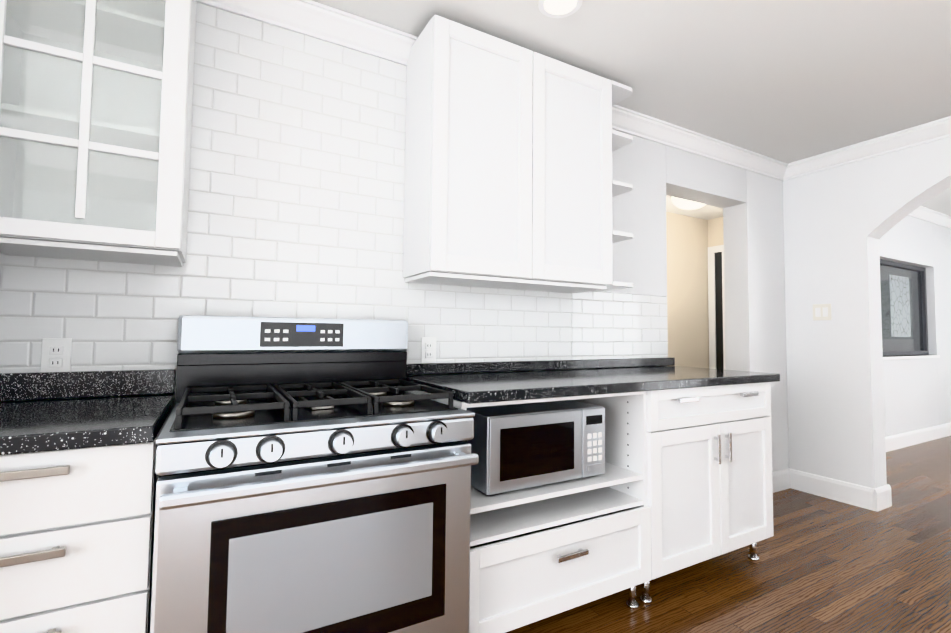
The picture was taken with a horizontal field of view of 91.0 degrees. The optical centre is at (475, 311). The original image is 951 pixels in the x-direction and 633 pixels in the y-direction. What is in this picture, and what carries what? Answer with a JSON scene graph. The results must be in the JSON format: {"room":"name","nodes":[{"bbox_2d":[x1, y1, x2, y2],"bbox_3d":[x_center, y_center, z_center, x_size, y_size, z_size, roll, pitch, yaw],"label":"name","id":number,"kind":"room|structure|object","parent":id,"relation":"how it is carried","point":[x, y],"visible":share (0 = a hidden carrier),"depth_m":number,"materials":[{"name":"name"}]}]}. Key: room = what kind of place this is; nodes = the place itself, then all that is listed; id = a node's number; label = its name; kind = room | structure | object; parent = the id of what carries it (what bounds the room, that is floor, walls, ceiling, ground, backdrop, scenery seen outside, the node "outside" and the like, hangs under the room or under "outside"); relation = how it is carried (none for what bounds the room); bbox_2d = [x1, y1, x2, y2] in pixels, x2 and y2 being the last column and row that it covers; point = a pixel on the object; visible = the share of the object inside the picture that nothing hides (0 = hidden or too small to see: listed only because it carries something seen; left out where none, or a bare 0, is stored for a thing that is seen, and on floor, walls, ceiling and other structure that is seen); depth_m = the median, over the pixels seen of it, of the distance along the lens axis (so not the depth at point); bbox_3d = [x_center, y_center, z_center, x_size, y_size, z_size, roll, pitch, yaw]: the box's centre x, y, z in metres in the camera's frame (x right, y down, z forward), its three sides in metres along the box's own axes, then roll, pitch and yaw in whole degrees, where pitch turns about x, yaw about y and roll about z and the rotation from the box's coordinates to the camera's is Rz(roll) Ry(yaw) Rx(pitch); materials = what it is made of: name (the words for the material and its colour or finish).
{"room":"kitchen","nodes":[
{"label":"kitchen","id":0,"kind":"room"},
{"bbox_2d":[0,2,571,405],"bbox_3d":[-1.669,-0.040,1.394,4.915,2.410,0.180,2,-3,-29],"label":"wall tiles","id":1,"kind":"structure","parent":0,"point":[296,184],"depth_m":1.82,"materials":[{"name":"white tile"}]},
{"bbox_2d":[40,338,71,371],"bbox_3d":[-1.321,0.143,1.471,0.072,0.116,0.008,2,-3,-29],"label":"electrical outlet","id":2,"kind":"object","parent":1,"relation":"attached to","point":[55,354],"visible":0.98,"depth_m":1.47,"materials":[{"name":"white plastic"}]},
{"bbox_2d":[0,0,196,266],"bbox_3d":[-1.153,-0.684,1.431,0.474,1.029,0.303,2,-3,-29],"label":"upper cabinet","id":3,"kind":"object","parent":1,"relation":"attached to","point":[96,98],"visible":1,"depth_m":1.37,"materials":[{"name":"white wood"}]},
{"bbox_2d":[421,337,435,362],"bbox_3d":[-0.210,0.174,2.092,0.072,0.116,0.008,2,-3,-29],"label":"electrical outlet","id":4,"kind":"object","parent":1,"relation":"attached to","point":[428,349],"visible":1,"depth_m":2.09,"materials":[{"name":"white plastic"}]},
{"bbox_2d":[403,15,611,292],"bbox_3d":[0.176,-0.633,2.173,0.955,1.031,0.304,2,-3,-29],"label":"upper cabinet","id":5,"kind":"object","parent":1,"relation":"attached to","point":[508,168],"visible":1,"depth_m":2.00,"materials":[{"name":"white wood"}]},
{"bbox_2d":[595,129,666,296],"bbox_3d":[0.817,-0.626,2.812,0.763,1.051,0.180,2,-3,-29],"label":"wall","id":6,"kind":"structure","parent":0,"point":[639,260],"depth_m":2.81,"materials":[{"name":"white paint"}]},
{"bbox_2d":[592,80,633,291],"bbox_3d":[0.667,-0.624,2.448,0.166,1.013,0.303,2,-3,-29],"label":"shelf","id":7,"kind":"object","parent":6,"relation":"attached to","point":[620,92],"visible":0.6,"depth_m":2.35,"materials":[{"name":"white wood"}]},
{"bbox_2d":[312,0,950,219],"bbox_3d":[0.575,-1.302,0.996,8.000,0.120,6.000,2,-3,-29],"label":"ceiling","id":8,"kind":"structure","parent":0,"point":[787,81],"depth_m":2.16,"materials":[{"name":"white paint"}]},
{"bbox_2d":[538,0,582,17],"bbox_3d":[0.330,-1.200,1.817,0.170,0.006,0.170,2,-3,-29],"label":"recessed light","id":9,"kind":"object","parent":8,"relation":"in","point":[557,8],"visible":1,"depth_m":1.84,"materials":[{"name":"white paint"}]},
{"bbox_2d":[671,197,705,209],"bbox_3d":[1.962,-1.000,4.238,0.350,0.138,0.350,2,-3,-29],"label":"light","id":10,"kind":"object","parent":8,"relation":"attached to","point":[683,204],"visible":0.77,"depth_m":4.19,"materials":[{"name":"white glass"}]},
{"bbox_2d":[666,212,708,367],"bbox_3d":[1.293,0.143,4.537,3.200,2.410,0.180,2,-3,-29],"label":"wall","id":11,"kind":"structure","parent":0,"point":[687,294],"depth_m":5.00,"materials":[{"name":"beige paint"}]},
{"bbox_2d":[708,217,723,246],"bbox_3d":[2.891,0.171,4.772,0.180,2.410,0.966,2,-3,-29],"label":"wall","id":12,"kind":"structure","parent":0,"point":[715,231],"depth_m":5.12,"materials":[{"name":"beige paint"}]},
{"bbox_2d":[708,245,724,369],"bbox_3d":[2.787,0.323,4.742,0.018,2.100,0.890,2,-3,-29],"label":"door frame","id":13,"kind":"structure","parent":12,"relation":"attached to","point":[716,310],"depth_m":5.07,"materials":[{"name":"white paint"}]},
{"bbox_2d":[666,145,788,471],"bbox_3d":[1.803,0.020,3.337,1.508,2.550,0.180,2,-3,-29],"label":"wall","id":14,"kind":"structure","parent":0,"point":[754,292],"depth_m":3.40,"materials":[{"name":"white paint"}]},
{"bbox_2d":[196,0,791,180],"bbox_3d":[-0.600,-1.162,1.888,6.828,0.095,0.082,2,-3,-29],"label":"crown molding","id":15,"kind":"structure","parent":14,"relation":"attached to","point":[314,19],"depth_m":2.00,"materials":[{"name":"white paint"}]},
{"bbox_2d":[572,291,667,368],"bbox_3d":[0.804,0.579,2.754,0.763,1.357,0.180,2,-3,-29],"label":"wall tiles","id":16,"kind":"structure","parent":14,"relation":"attached to","point":[605,325],"depth_m":2.68,"materials":[{"name":"white tile"}]},
{"bbox_2d":[772,468,789,492],"bbox_3d":[2.115,1.230,3.346,0.420,0.140,0.016,2,-3,-29],"label":"baseboard","id":17,"kind":"structure","parent":14,"relation":"attached to","point":[781,478],"depth_m":3.40,"materials":[{"name":"white paint"}]},
{"bbox_2d":[506,436,950,632],"bbox_3d":[2.111,1.268,1.644,11.840,0.100,6.180,2,-3,-29],"label":"floor","id":18,"kind":"structure","parent":0,"point":[824,565],"depth_m":2.16,"materials":[{"name":"brown wood"}]},
{"bbox_2d":[0,369,174,632],"bbox_3d":[-1.097,0.672,1.216,0.460,0.982,0.633,2,-3,-29],"label":"base cabinet","id":19,"kind":"object","parent":18,"relation":"on","point":[78,474],"visible":1,"depth_m":1.04,"materials":[{"name":"white"}]},
{"bbox_2d":[150,315,478,632],"bbox_3d":[-0.504,0.598,1.470,0.800,1.168,0.719,2,-3,-29],"label":"range","id":20,"kind":"object","parent":18,"relation":"on","point":[313,475],"visible":1,"depth_m":1.24,"materials":[{"name":"silver metal"}]},
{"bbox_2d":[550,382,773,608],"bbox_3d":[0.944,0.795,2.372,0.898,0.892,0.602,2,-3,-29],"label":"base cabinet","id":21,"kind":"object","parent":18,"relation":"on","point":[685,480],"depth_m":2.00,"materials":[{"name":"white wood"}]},
{"bbox_2d":[467,400,604,494],"bbox_3d":[0.192,0.526,1.931,0.553,0.278,0.401,2,-3,-29],"label":"microwave","id":22,"kind":"object","parent":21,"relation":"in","point":[519,446],"visible":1,"depth_m":1.74,"materials":[{"name":"silver metal"}]},
{"bbox_2d":[406,366,779,405],"bbox_3d":[0.598,0.314,2.181,1.776,0.038,0.632,2,-3,-29],"label":"countertop","id":23,"kind":"structure","parent":21,"relation":"on","point":[476,389],"depth_m":1.92,"materials":[{"name":"black stone"}]},
{"bbox_2d":[783,137,950,488],"bbox_3d":[3.501,-0.043,1.665,0.180,2.550,4.396,2,-3,-29],"label":"wall","id":24,"kind":"structure","parent":0,"point":[840,221],"depth_m":3.21,"materials":[{"name":"white paint"}]},
{"bbox_2d":[813,304,831,320],"bbox_3d":[2.463,0.006,3.321,0.008,0.116,0.116,2,-3,-29],"label":"light switch","id":25,"kind":"object","parent":24,"relation":"attached to","point":[821,311],"visible":1,"depth_m":3.32,"materials":[{"name":"white plastic"}]},
{"bbox_2d":[790,469,880,511],"bbox_3d":[2.458,1.229,3.240,0.016,0.140,0.536,2,-3,-29],"label":"baseboard","id":26,"kind":"structure","parent":24,"relation":"attached to","point":[875,499],"depth_m":3.20,"materials":[{"name":"white paint"}]},
{"bbox_2d":[788,116,950,177],"bbox_3d":[3.418,-1.133,1.613,0.082,0.095,4.306,2,-3,-29],"label":"crown molding","id":27,"kind":"structure","parent":24,"relation":"attached to","point":[938,129],"depth_m":3.05,"materials":[{"name":"white paint"}]},
{"bbox_2d":[878,484,891,507],"bbox_3d":[2.607,1.238,3.388,0.016,0.140,0.648,2,-3,-29],"label":"baseboard","id":28,"kind":"structure","parent":24,"relation":"attached to","point":[886,495],"depth_m":3.07,"materials":[{"name":"white paint"}]},
{"bbox_2d":[879,215,950,436],"bbox_3d":[5.176,0.155,5.394,2.908,2.550,0.180,2,-3,-29],"label":"wall","id":29,"kind":"structure","parent":0,"point":[911,400],"depth_m":5.19,"materials":[{"name":"white paint"}]},
{"bbox_2d":[880,259,928,355],"bbox_3d":[4.566,-0.028,5.060,1.506,1.006,0.040,2,-3,-29],"label":"window","id":30,"kind":"structure","parent":29,"relation":"in","point":[904,310],"depth_m":5.15,"materials":[{"name":"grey glass"}]},
{"bbox_2d":[883,355,939,359],"bbox_3d":[4.586,0.489,4.989,1.506,0.030,0.125,2,-3,-29],"label":"window sill","id":31,"kind":"structure","parent":29,"relation":"on","point":[909,357],"depth_m":4.94,"materials":[{"name":"white paint"}]},
{"bbox_2d":[885,423,950,451],"bbox_3d":[4.369,1.324,4.790,4.464,0.140,0.038,2,-3,-29],"label":"baseboard","id":32,"kind":"structure","parent":29,"relation":"attached to","point":[894,442],"depth_m":4.94,"materials":[{"name":"white paint"}]},
{"bbox_2d":[909,206,950,228],"bbox_3d":[4.411,-1.106,4.866,4.260,0.095,0.082,2,-3,-29],"label":"crown molding","id":33,"kind":"structure","parent":29,"relation":"attached to","point":[923,213],"depth_m":5.29,"materials":[{"name":"white paint"}]},
{"bbox_2d":[921,187,950,215],"bbox_3d":[5.464,-1.294,3.007,4.468,0.120,4.730,2,-3,-29],"label":"ceiling","id":34,"kind":"structure","parent":0,"point":[940,202],"depth_m":4.96,"materials":[{"name":"white paint"}]}
]}

